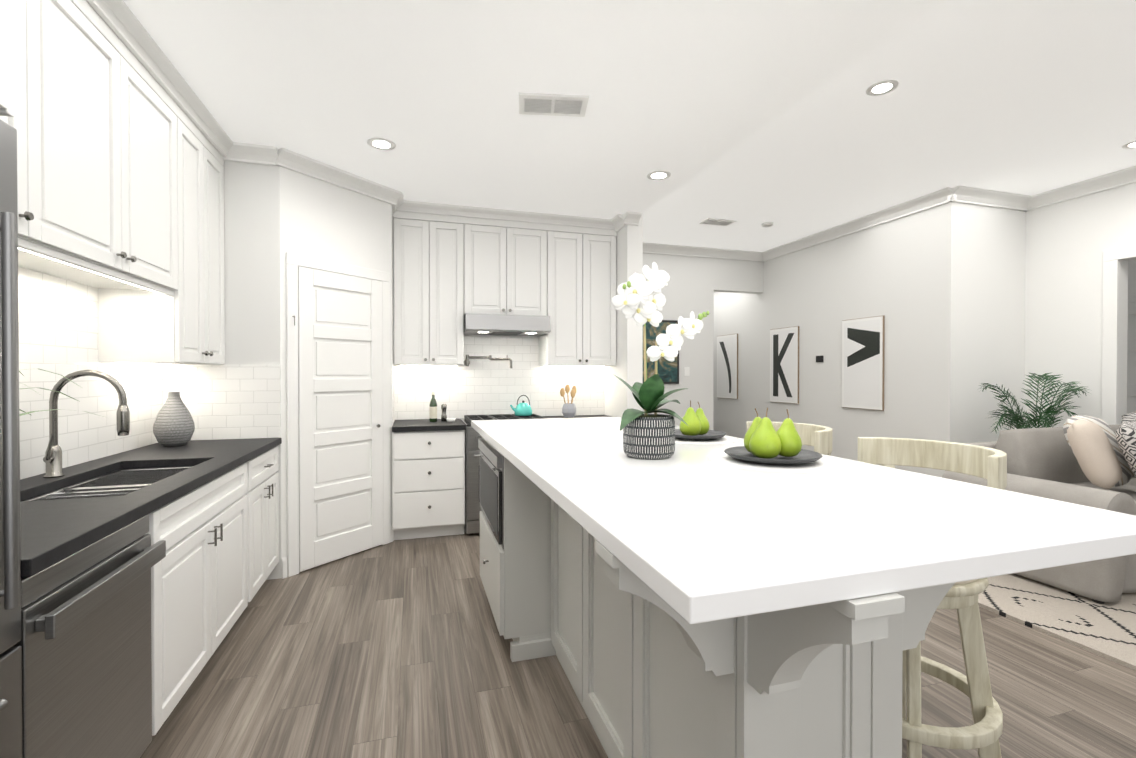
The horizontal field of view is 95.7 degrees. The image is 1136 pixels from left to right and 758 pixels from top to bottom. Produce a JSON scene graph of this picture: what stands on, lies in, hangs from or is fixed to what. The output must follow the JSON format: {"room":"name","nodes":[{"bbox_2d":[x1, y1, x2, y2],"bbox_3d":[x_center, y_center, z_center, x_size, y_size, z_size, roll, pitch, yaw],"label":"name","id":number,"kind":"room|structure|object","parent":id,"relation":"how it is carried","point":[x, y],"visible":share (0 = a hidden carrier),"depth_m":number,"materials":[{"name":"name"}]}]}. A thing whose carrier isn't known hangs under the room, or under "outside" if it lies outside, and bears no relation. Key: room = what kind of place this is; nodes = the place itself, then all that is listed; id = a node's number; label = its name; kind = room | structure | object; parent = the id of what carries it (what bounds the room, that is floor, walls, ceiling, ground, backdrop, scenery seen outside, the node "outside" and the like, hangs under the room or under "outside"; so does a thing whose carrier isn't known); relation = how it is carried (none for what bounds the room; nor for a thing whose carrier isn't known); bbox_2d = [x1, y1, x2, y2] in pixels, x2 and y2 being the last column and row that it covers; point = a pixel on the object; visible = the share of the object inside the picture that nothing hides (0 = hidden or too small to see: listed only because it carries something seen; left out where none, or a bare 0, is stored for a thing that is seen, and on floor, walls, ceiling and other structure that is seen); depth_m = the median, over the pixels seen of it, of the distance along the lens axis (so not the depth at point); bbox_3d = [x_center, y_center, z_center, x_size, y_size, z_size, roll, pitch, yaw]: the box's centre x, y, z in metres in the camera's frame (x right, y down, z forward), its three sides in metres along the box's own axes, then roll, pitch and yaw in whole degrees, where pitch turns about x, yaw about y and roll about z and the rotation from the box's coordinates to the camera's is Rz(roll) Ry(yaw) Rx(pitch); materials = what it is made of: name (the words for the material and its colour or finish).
{"room":"kitchen","nodes":[
{"label":"kitchen","id":0,"kind":"room"},
{"bbox_2d":[218,161,394,579],"bbox_3d":[-2.036,-0.233,3.934,1.310,3.050,1.280,0,0,-17],"label":"wall","id":1,"kind":"structure","parent":0,"point":[273,215],"depth_m":3.32,"materials":[{"name":"white paint"}]},
{"bbox_2d":[162,364,280,439],"bbox_3d":[-2.161,0.149,3.226,0.640,0.470,0.008,0,0,-17],"label":"backsplash","id":2,"kind":"structure","parent":1,"relation":"attached to","point":[232,401],"depth_m":3.23,"materials":[{"name":"tile"}]},
{"bbox_2d":[223,142,403,209],"bbox_3d":[-1.719,-1.410,3.617,1.060,0.090,0.690,0,0,-17],"label":"crown molding","id":3,"kind":"structure","parent":1,"relation":"attached to","point":[280,157],"depth_m":3.44,"materials":[{"name":"white wood"}]},
{"bbox_2d":[282,525,393,578],"bbox_3d":[1.533,1.230,3.628,6.659,0.130,10.050,0,0,-17],"label":"baseboard","id":4,"kind":"structure","parent":1,"relation":"attached to","point":[284,567],"depth_m":3.34,"materials":[{"name":"white wood"}]},
{"bbox_2d":[286,252,390,576],"bbox_3d":[-1.614,0.237,3.690,0.021,2.115,0.810,0,1,32],"label":"door frame","id":5,"kind":"structure","parent":1,"relation":"attached to","point":[294,261],"depth_m":3.39,"materials":[{"name":"white wood"}]},
{"bbox_2d":[298,266,382,571],"bbox_3d":[-1.611,0.271,3.689,0.510,2.023,0.453,0,0,-17],"label":"pantry door","id":6,"kind":"structure","parent":1,"relation":"in","point":[340,382],"depth_m":3.65,"materials":[{"name":"white wood"}]},
{"bbox_2d":[394,365,459,419],"bbox_3d":[-0.543,-0.316,4.974,2.150,3.200,0.150,0,0,-17],"label":"wall","id":7,"kind":"structure","parent":0,"point":[394,387],"depth_m":4.59,"materials":[{"name":"white paint"}]},
{"bbox_2d":[393,205,472,365],"bbox_3d":[-1.192,-0.762,4.512,0.639,1.301,0.329,0,0,-17],"label":"upper cabinet","id":8,"kind":"object","parent":7,"relation":"attached to","point":[453,265],"depth_m":4.35,"materials":[{"name":"white wood"}]},
{"bbox_2d":[400,365,456,366],"bbox_3d":[-1.245,-0.107,4.602,0.490,0.012,0.060,0,0,-17],"label":"under-cabinet light","id":9,"kind":"object","parent":8,"relation":"attached to","point":[456,366],"depth_m":4.56,"materials":[{"name":"white plastic"}]},
{"bbox_2d":[464,313,550,335],"bbox_3d":[-0.568,-0.472,4.625,0.730,0.153,0.479,0,0,-17],"label":"range hood","id":10,"kind":"object","parent":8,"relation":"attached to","point":[503,325],"visible":0.98,"depth_m":4.42,"materials":[{"name":"silver metal"}]},
{"bbox_2d":[395,335,603,419],"bbox_3d":[-0.592,-0.092,4.877,1.996,0.926,0.009,0,0,-17],"label":"backsplash","id":11,"kind":"structure","parent":7,"relation":"attached to","point":[483,387],"depth_m":4.85,"materials":[{"name":"tile"}]},
{"bbox_2d":[464,355,511,367],"bbox_3d":[-0.738,-0.152,4.733,0.426,0.125,0.180,0,0,-17],"label":"pot filler","id":12,"kind":"object","parent":11,"relation":"attached to","point":[467,361],"visible":0.96,"depth_m":4.71,"materials":[{"name":"silver metal"}]},
{"bbox_2d":[473,212,548,315],"bbox_3d":[-0.590,-0.984,4.692,0.740,0.860,0.329,0,0,-17],"label":"upper cabinet","id":13,"kind":"object","parent":7,"relation":"attached to","point":[511,253],"depth_m":4.55,"materials":[{"name":"white wood"}]},
{"bbox_2d":[539,220,616,365],"bbox_3d":[0.060,-0.765,4.890,0.738,1.301,0.329,0,0,-17],"label":"upper cabinet","id":14,"kind":"object","parent":7,"relation":"attached to","point":[582,257],"depth_m":4.74,"materials":[{"name":"white wood"}]},
{"bbox_2d":[544,366,603,367],"bbox_3d":[0.062,-0.110,4.996,0.600,0.012,0.060,0,0,-17],"label":"under-cabinet light","id":15,"kind":"object","parent":14,"relation":"attached to","point":[544,366],"depth_m":4.96,"materials":[{"name":"white plastic"}]},
{"bbox_2d":[123,0,942,218],"bbox_3d":[-0.344,-1.687,1.445,3.700,0.500,7.000,0,0,-17],"label":"ceiling","id":16,"kind":"structure","parent":0,"point":[682,91],"depth_m":2.48,"materials":[{"name":"white paint"}]},
{"bbox_2d":[367,138,395,149],"bbox_3d":[-1.155,-1.448,3.187,0.170,0.006,0.170,0,0,-17],"label":"recessed light","id":17,"kind":"object","parent":16,"relation":"in","point":[381,144],"visible":1,"depth_m":3.18,"materials":[{"name":"white plastic"}]},
{"bbox_2d":[519,92,588,116],"bbox_3d":[-0.079,-1.441,2.717,0.360,0.012,0.200,0,0,-5],"label":"ceiling vent","id":18,"kind":"object","parent":16,"relation":"in","point":[544,104],"visible":1,"depth_m":2.71,"materials":[{"name":"white metal"}]},
{"bbox_2d":[611,211,634,231],"bbox_3d":[0.467,-1.419,4.663,0.091,0.090,0.331,0,0,-17],"label":"crown molding","id":19,"kind":"structure","parent":16,"relation":"attached to","point":[619,221],"depth_m":4.59,"materials":[{"name":"white wood"}]},
{"bbox_2d":[647,171,670,179],"bbox_3d":[0.651,-1.452,3.690,0.170,0.006,0.170,0,0,-17],"label":"recessed light","id":20,"kind":"object","parent":16,"relation":"in","point":[658,175],"visible":1,"depth_m":3.69,"materials":[{"name":"white"}]},
{"bbox_2d":[604,212,642,416],"bbox_3d":[0.520,-0.316,4.913,0.150,3.200,0.580,0,0,-17],"label":"wall column","id":21,"kind":"structure","parent":0,"point":[619,399],"depth_m":4.65,"materials":[{"name":"white paint"}]},
{"bbox_2d":[140,529,1135,757],"bbox_3d":[1.732,1.344,3.767,9.000,0.100,10.200,0,0,-17],"label":"floor","id":22,"kind":"structure","parent":0,"point":[397,649],"depth_m":2.20,"materials":[{"name":"brown wood"}]},
{"bbox_2d":[0,119,21,757],"bbox_3d":[-1.345,0.390,0.601,0.686,1.860,0.930,0,0,-17],"label":"refrigerator","id":23,"kind":"object","parent":22,"relation":"on","point":[10,659],"visible":1,"depth_m":1.05,"materials":[{"name":"silver metal"}]},
{"bbox_2d":[12,514,165,757],"bbox_3d":[-1.569,0.877,1.335,0.678,0.863,0.579,0,0,-17],"label":"dishwasher","id":24,"kind":"object","parent":22,"relation":"on","point":[84,643],"visible":0.85,"depth_m":1.37,"materials":[{"name":"silver metal"}]},
{"bbox_2d":[96,446,278,641],"bbox_3d":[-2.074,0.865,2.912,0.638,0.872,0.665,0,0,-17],"label":"base cabinet","id":25,"kind":"object","parent":22,"relation":"on","point":[212,570],"depth_m":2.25,"materials":[{"name":"white wood"}]},
{"bbox_2d":[20,438,281,577],"bbox_3d":[-1.834,0.413,2.138,0.653,0.040,2.281,0,0,-17],"label":"countertop","id":26,"kind":"structure","parent":25,"relation":"on","point":[54,531],"depth_m":1.78,"materials":[{"name":"stone"}]},
{"bbox_2d":[19,369,103,416],"bbox_3d":[-1.708,0.160,1.513,0.398,0.476,0.447,0,0,-17],"label":"potted plant","id":27,"kind":"object","parent":26,"relation":"on","point":[46,389],"visible":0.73,"depth_m":1.63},
{"bbox_2d":[43,370,129,477],"bbox_3d":[-1.941,0.180,2.066,0.281,0.428,0.097,0,0,-17],"label":"faucet","id":28,"kind":"object","parent":26,"relation":"on","point":[52,459],"visible":1,"depth_m":2.06,"materials":[{"name":"silver metal"}]},
{"bbox_2d":[27,467,190,500],"bbox_3d":[-1.805,0.545,2.083,0.396,0.220,0.842,0,0,-17],"label":"sink","id":29,"kind":"object","parent":26,"relation":"in","point":[121,482],"visible":0.12,"depth_m":2.22,"materials":[{"name":"silver metal"}]},
{"bbox_2d":[153,392,194,446],"bbox_3d":[-2.253,0.232,2.942,0.190,0.308,0.190,0,0,-17],"label":"vase","id":30,"kind":"object","parent":26,"relation":"on","point":[174,425],"visible":1,"depth_m":2.89,"materials":[{"name":"white ceramic"}]},
{"bbox_2d":[392,430,464,539],"bbox_3d":[-1.189,0.853,4.380,0.560,0.872,0.628,0,0,-17],"label":"base cabinet","id":31,"kind":"object","parent":22,"relation":"on","point":[428,483],"visible":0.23,"depth_m":4.06,"materials":[{"name":"white wood"}]},
{"bbox_2d":[392,415,611,431],"bbox_3d":[-0.499,0.393,4.574,1.996,0.040,0.648,0,0,-17],"label":"countertop","id":32,"kind":"structure","parent":31,"relation":"on","point":[411,425],"depth_m":4.17,"materials":[{"name":"stone"}]},
{"bbox_2d":[429,392,436,421],"bbox_3d":[-1.155,0.247,4.412,0.065,0.255,0.065,0,0,-17],"label":"wine bottle","id":33,"kind":"object","parent":32,"relation":"on","point":[433,410],"visible":1,"depth_m":4.39,"materials":[{"name":"green glass"}]},
{"bbox_2d":[441,404,446,420],"bbox_3d":[-1.075,0.299,4.458,0.048,0.150,0.048,0,0,-17],"label":"pepper grinder","id":34,"kind":"object","parent":32,"relation":"on","point":[443,415],"visible":1,"depth_m":4.44,"materials":[{"name":"silver metal"}]},
{"bbox_2d":[446,418,455,421],"bbox_3d":[-0.999,0.359,4.397,0.080,0.030,0.080,0,0,-17],"label":"salt dish","id":35,"kind":"object","parent":32,"relation":"on","point":[450,419],"visible":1,"depth_m":4.37,"materials":[{"name":"white ceramic"}]},
{"bbox_2d":[560,384,576,417],"bbox_3d":[0.007,0.215,4.784,0.168,0.312,0.125,0,0,-17],"label":"utensil holder","id":36,"kind":"object","parent":32,"relation":"on","point":[568,410],"visible":1,"depth_m":4.75,"materials":[{"name":"grey ceramic"}]},
{"bbox_2d":[460,414,545,533],"bbox_3d":[-0.554,0.814,4.536,0.730,0.947,0.675,0,0,-17],"label":"range","id":37,"kind":"object","parent":22,"relation":"on","point":[472,488],"visible":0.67,"depth_m":4.18,"materials":[{"name":"silver metal"}]},
{"bbox_2d":[510,395,531,415],"bbox_3d":[-0.426,0.245,4.674,0.205,0.188,0.164,0,0,-17],"label":"kettle","id":38,"kind":"object","parent":37,"relation":"on","point":[522,409],"visible":1,"depth_m":4.63,"materials":[{"name":"teal"}]},
{"bbox_2d":[478,437,954,757],"bbox_3d":[0.276,0.814,2.027,0.990,0.989,2.523,0,0,-17],"label":"kitchen island","id":39,"kind":"object","parent":22,"relation":"on","point":[649,672],"visible":0.44,"depth_m":1.22,"materials":[{"name":"grey wood"}]},
{"bbox_2d":[471,417,1135,623],"bbox_3d":[0.296,0.297,2.129,1.090,0.040,2.690,0,0,-17],"label":"island countertop","id":40,"kind":"structure","parent":39,"relation":"on","point":[691,533],"depth_m":1.02,"materials":[{"name":"white stone"}]},
{"bbox_2d":[623,414,674,459],"bbox_3d":[0.289,0.207,1.839,0.184,0.145,0.184,0,0,-17],"label":"orchid pot","id":41,"kind":"object","parent":40,"relation":"on","point":[647,438],"visible":0.81,"depth_m":1.76,"materials":[{"name":"grey ceramic"}]},
{"bbox_2d":[611,262,708,430],"bbox_3d":[0.330,-0.118,1.851,0.367,0.589,0.256,0,0,-17],"label":"orchid","id":42,"kind":"object","parent":41,"relation":"in","point":[640,298],"visible":1,"depth_m":1.80,"materials":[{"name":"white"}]},
{"bbox_2d":[675,436,737,443],"bbox_3d":[0.577,0.274,2.344,0.380,0.002,0.380,0,0,-17],"label":"placemat","id":43,"kind":"object","parent":40,"relation":"on","point":[725,439],"visible":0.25,"depth_m":2.23,"materials":[{"name":"white"}]},
{"bbox_2d":[675,429,725,439],"bbox_3d":[0.577,0.260,2.344,0.280,0.026,0.280,0,0,-17],"label":"plate","id":44,"kind":"object","parent":43,"relation":"on","point":[711,434],"visible":0.67,"depth_m":2.25,"materials":[{"name":"grey ceramic"}]},
{"bbox_2d":[679,400,700,435],"bbox_3d":[0.553,0.182,2.324,0.096,0.160,0.096,0,0,-17],"label":"pear","id":45,"kind":"object","parent":44,"relation":"on","point":[692,421],"visible":0.94,"depth_m":2.29,"materials":[{"name":"green food"}]},
{"bbox_2d":[695,402,709,434],"bbox_3d":[0.607,0.185,2.374,0.091,0.153,0.091,0,0,-17],"label":"pear","id":46,"kind":"object","parent":44,"relation":"on","point":[702,418],"visible":0.62,"depth_m":2.35,"materials":[{"name":"green food"}]},
{"bbox_2d":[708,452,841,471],"bbox_3d":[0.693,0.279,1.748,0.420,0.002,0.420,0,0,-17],"label":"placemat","id":47,"kind":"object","parent":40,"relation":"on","point":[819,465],"visible":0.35,"depth_m":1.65,"materials":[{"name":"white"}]},
{"bbox_2d":[724,446,822,463],"bbox_3d":[0.693,0.265,1.748,0.310,0.026,0.310,0,0,-17],"label":"plate","id":48,"kind":"object","parent":47,"relation":"on","point":[801,457],"visible":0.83,"depth_m":1.72,"materials":[{"name":"grey ceramic"}]},
{"bbox_2d":[744,408,760,452],"bbox_3d":[0.669,0.186,1.810,0.096,0.161,0.096,0,0,-17],"label":"pear","id":49,"kind":"object","parent":48,"relation":"on","point":[753,427],"visible":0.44,"depth_m":1.80,"materials":[{"name":"green food"}]},
{"bbox_2d":[749,408,781,458],"bbox_3d":[0.657,0.183,1.713,0.101,0.168,0.101,0,0,-17],"label":"pear","id":50,"kind":"object","parent":48,"relation":"on","point":[765,442],"visible":1,"depth_m":1.68,"materials":[{"name":"green food"}]},
{"bbox_2d":[777,409,801,456],"bbox_3d":[0.745,0.186,1.753,0.096,0.161,0.095,0,0,-17],"label":"pear","id":51,"kind":"object","parent":48,"relation":"on","point":[790,438],"visible":0.94,"depth_m":1.72,"materials":[{"name":"green food"}]},
{"bbox_2d":[746,421,832,455],"bbox_3d":[0.934,0.763,2.362,0.495,1.085,0.490,0,0,-17],"label":"stool","id":52,"kind":"object","parent":22,"relation":"on","point":[819,438],"visible":0.17,"depth_m":2.37,"materials":[{"name":"beige wood"}]},
{"bbox_2d":[858,437,1006,757],"bbox_3d":[1.131,0.768,1.711,0.495,1.085,0.490,0,0,-17],"label":"stool","id":53,"kind":"object","parent":22,"relation":"on","point":[982,734],"visible":0.35,"depth_m":1.61,"materials":[{"name":"beige wood"}]},
{"bbox_2d":[978,373,1088,433],"bbox_3d":[4.097,0.618,4.548,1.098,1.339,0.550,0,0,-17],"label":"palm plant","id":54,"kind":"object","parent":22,"relation":"on","point":[1047,416],"visible":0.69,"depth_m":4.53,"materials":[{"name":"green plant"}]},
{"bbox_2d":[978,573,1135,670],"bbox_3d":[3.808,1.291,2.753,2.710,0.022,2.860,0,0,-17],"label":"rug","id":55,"kind":"object","parent":22,"relation":"on","point":[1106,630],"visible":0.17,"depth_m":2.80,"materials":[{"name":"white fabric"}]},
{"bbox_2d":[942,424,1135,603],"bbox_3d":[3.825,0.810,3.574,2.106,0.927,0.970,0,0,-17],"label":"sofa","id":56,"kind":"object","parent":55,"relation":"on","point":[1043,462],"visible":0.33,"depth_m":3.19,"materials":[{"name":"fabric"}]},
{"bbox_2d":[1067,419,1121,488],"bbox_3d":[3.327,0.473,3.249,0.430,0.413,0.275,0,0,-17],"label":"pillow","id":57,"kind":"object","parent":56,"relation":"on","point":[1095,454],"visible":0.96,"depth_m":3.15,"materials":[{"name":"beige fabric"}]},
{"bbox_2d":[1063,415,1133,486],"bbox_3d":[3.453,0.467,3.350,0.478,0.438,0.283,0,0,-17],"label":"pillow","id":58,"kind":"object","parent":56,"relation":"on","point":[1127,474],"visible":0.27,"depth_m":3.32,"materials":[{"name":"white fabric"}]},
{"bbox_2d":[1115,421,1135,476],"bbox_3d":[3.594,0.489,3.194,0.454,0.427,0.279,0,0,-17],"label":"pillow","id":59,"kind":"object","parent":56,"relation":"on","point":[1125,433],"visible":1,"depth_m":3.13,"materials":[{"name":"white fabric"}]},
{"bbox_2d":[1121,412,1135,423],"bbox_3d":[4.098,0.466,3.534,0.496,0.461,0.297,0,0,-17],"label":"pillow","id":60,"kind":"object","parent":56,"relation":"on","point":[1129,417],"visible":0.31,"depth_m":3.58,"materials":[{"name":"white fabric"}]},
{"bbox_2d":[643,253,763,429],"bbox_3d":[1.432,-0.333,7.084,2.850,3.200,0.150,0,0,-17],"label":"wall","id":61,"kind":"structure","parent":0,"point":[694,284],"depth_m":7.08,"materials":[{"name":"white paint"}]},
{"bbox_2d":[643,320,678,383],"bbox_3d":[1.123,-0.352,6.897,0.810,0.860,0.027,0,0,-17],"label":"picture frame","id":62,"kind":"object","parent":61,"relation":"attached to","point":[667,372],"visible":0.25,"depth_m":6.92,"materials":[{"name":"black"}]},
{"bbox_2d":[684,367,689,375],"bbox_3d":[1.632,-0.093,7.063,0.080,0.120,0.007,0,0,-17],"label":"hall light switch","id":63,"kind":"object","parent":61,"relation":"attached to","point":[686,371],"visible":1,"depth_m":7.06,"materials":[{"name":"white plastic"}]},
{"bbox_2d":[643,242,762,261],"bbox_3d":[1.441,-1.727,6.939,2.790,0.110,0.111,0,0,-17],"label":"crown molding","id":64,"kind":"structure","parent":61,"relation":"attached to","point":[654,248],"depth_m":7.05,"materials":[{"name":"white wood"}]},
{"bbox_2d":[713,202,1025,477],"bbox_3d":[3.434,-0.334,7.113,1.000,3.200,4.450,0,0,-17],"label":"wall block","id":65,"kind":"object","parent":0,"point":[941,288],"visible":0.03,"depth_m":5.28,"materials":[{"name":"white paint"}]},
{"bbox_2d":[717,334,737,398],"bbox_3d":[2.553,-0.183,8.253,0.026,1.020,0.550,0,0,-17],"label":"picture frame","id":66,"kind":"object","parent":65,"relation":"attached to","point":[727,366],"visible":1,"depth_m":8.22,"materials":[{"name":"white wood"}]},
{"bbox_2d":[770,326,798,403],"bbox_3d":[2.934,-0.173,6.990,0.026,1.020,0.550,0,0,-17],"label":"picture frame","id":67,"kind":"object","parent":65,"relation":"attached to","point":[784,365],"visible":0.91,"depth_m":6.96,"materials":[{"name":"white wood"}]},
{"bbox_2d":[816,356,823,361],"bbox_3d":[3.124,-0.238,6.383,0.014,0.080,0.110,0,0,-17],"label":"switch","id":68,"kind":"object","parent":65,"relation":"attached to","point":[819,358],"visible":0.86,"depth_m":6.37,"materials":[{"name":"black plastic"}]},
{"bbox_2d":[842,315,884,410],"bbox_3d":[3.300,-0.163,5.774,0.026,1.020,0.550,0,0,-17],"label":"picture frame","id":69,"kind":"object","parent":65,"relation":"attached to","point":[863,341],"visible":0.95,"depth_m":5.74,"materials":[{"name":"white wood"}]},
{"bbox_2d":[763,185,966,261],"bbox_3d":[3.164,-1.720,6.074,0.111,0.110,2.861,0,0,-17],"label":"crown molding","id":70,"kind":"structure","parent":65,"relation":"attached to","point":[958,193],"depth_m":5.54,"materials":[{"name":"white wood"}]},
{"bbox_2d":[957,186,1030,209],"bbox_3d":[4.030,-1.711,4.899,0.870,0.110,0.110,0,0,-17],"label":"crown molding","id":71,"kind":"structure","parent":65,"relation":"attached to","point":[975,196],"depth_m":4.92,"materials":[{"name":"white wood"}]},
{"bbox_2d":[643,0,1135,251],"bbox_3d":[3.503,-1.860,4.275,5.300,0.200,10.200,0,0,-17],"label":"ceiling","id":72,"kind":"structure","parent":0,"point":[1029,97],"depth_m":3.62,"materials":[{"name":"white paint"}]},
{"bbox_2d":[699,218,736,225],"bbox_3d":[1.697,-1.767,5.830,0.360,0.012,0.200,0,0,-17],"label":"ceiling vent","id":73,"kind":"object","parent":72,"relation":"in","point":[716,222],"visible":1,"depth_m":5.82,"materials":[{"name":"white"}]},
{"bbox_2d":[761,222,772,226],"bbox_3d":[2.284,-1.756,5.893,0.130,0.036,0.130,0,0,-17],"label":"smoke detector","id":74,"kind":"object","parent":72,"relation":"attached to","point":[767,224],"visible":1,"depth_m":5.86,"materials":[{"name":"white plastic"}]},
{"bbox_2d":[866,80,898,95],"bbox_3d":[1.893,-1.747,3.101,0.170,0.006,0.170,0,0,-17],"label":"recessed light","id":75,"kind":"object","parent":72,"relation":"in","point":[882,87],"visible":1,"depth_m":3.09,"materials":[{"name":"white plastic"}]},
{"bbox_2d":[1122,141,1135,148],"bbox_3d":[4.269,-1.753,3.849,0.170,0.006,0.170,0,0,-17],"label":"recessed light","id":76,"kind":"object","parent":72,"relation":"in","point":[1129,145],"visible":1,"depth_m":3.88,"materials":[{"name":"white"}]},
{"bbox_2d":[1024,182,1135,427],"bbox_3d":[5.421,-0.295,2.464,0.120,3.200,5.600,0,0,-17],"label":"wall","id":77,"kind":"structure","parent":0,"point":[1068,242],"depth_m":4.73,"materials":[{"name":"white paint"}]},
{"bbox_2d":[1019,165,1135,210],"bbox_3d":[5.310,-1.690,2.419,0.111,0.110,5.600,0,0,-17],"label":"crown molding","id":78,"kind":"structure","parent":77,"relation":"attached to","point":[1126,176],"depth_m":4.62,"materials":[{"name":"white wood"}]},
{"bbox_2d":[1102,245,1135,424],"bbox_3d":[4.892,0.087,3.974,0.021,2.410,1.190,0,0,-17],"label":"door frame","id":79,"kind":"structure","parent":77,"relation":"attached to","point":[1111,259],"depth_m":4.48,"materials":[{"name":"white wood"}]},
{"bbox_2d":[1127,293,1135,413],"bbox_3d":[5.734,0.219,4.923,0.057,2.130,1.000,0,0,-17],"label":"door","id":80,"kind":"structure","parent":77,"relation":"in","point":[1131,370],"depth_m":5.17,"materials":[{"name":"white"}]},
{"bbox_3d":[-1.976,-0.283,0.964,0.290,3.200,7.000,0,0,-17],"label":"wall","id":81,"kind":"structure","parent":0,"visible":0},
{"bbox_2d":[0,0,13,116],"bbox_3d":[-1.316,-0.996,0.496,0.703,0.864,1.135,0,0,-17],"label":"surround panel","id":82,"kind":"object","parent":81,"relation":"attached to","point":[6,62],"visible":1,"depth_m":1.10,"materials":[{"name":"white wood"}]},
{"bbox_2d":[0,0,51,247],"bbox_3d":[-1.744,-0.906,1.285,0.337,0.960,0.619,0,0,-17],"label":"upper cabinet","id":83,"kind":"object","parent":81,"relation":"attached to","point":[30,17],"depth_m":1.59,"materials":[{"name":"white wood"}]},
{"bbox_2d":[18,267,162,479],"bbox_3d":[-2.144,-0.019,2.041,0.008,0.825,2.281,0,0,-17],"label":"backsplash","id":84,"kind":"structure","parent":81,"relation":"attached to","point":[58,325],"depth_m":2.29,"materials":[{"name":"tile"}]},
{"bbox_2d":[18,0,183,295],"bbox_3d":[-1.961,-0.912,2.002,0.337,0.960,1.110,0,0,-17],"label":"upper cabinet","id":85,"kind":"object","parent":81,"relation":"attached to","point":[124,143],"depth_m":2.03,"materials":[{"name":"white wood"}]},
{"bbox_2d":[18,248,155,291],"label":"under-cabinet light","id":86,"kind":"object","parent":85,"relation":"attached to","point":[18,248],"depth_m":1.94,"materials":[{"name":"white"}]},
{"bbox_2d":[98,100,226,364],"bbox_3d":[-2.209,-0.739,2.826,0.337,1.320,0.726,0,0,-17],"label":"upper cabinet","id":87,"kind":"object","parent":81,"relation":"attached to","point":[171,328],"depth_m":2.74,"materials":[{"name":"white wood"}]},
{"bbox_2d":[115,363,179,366],"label":"under-cabinet light","id":88,"kind":"object","parent":87,"relation":"attached to","point":[143,364],"depth_m":2.73,"materials":[{"name":"white plastic"}]}
]}

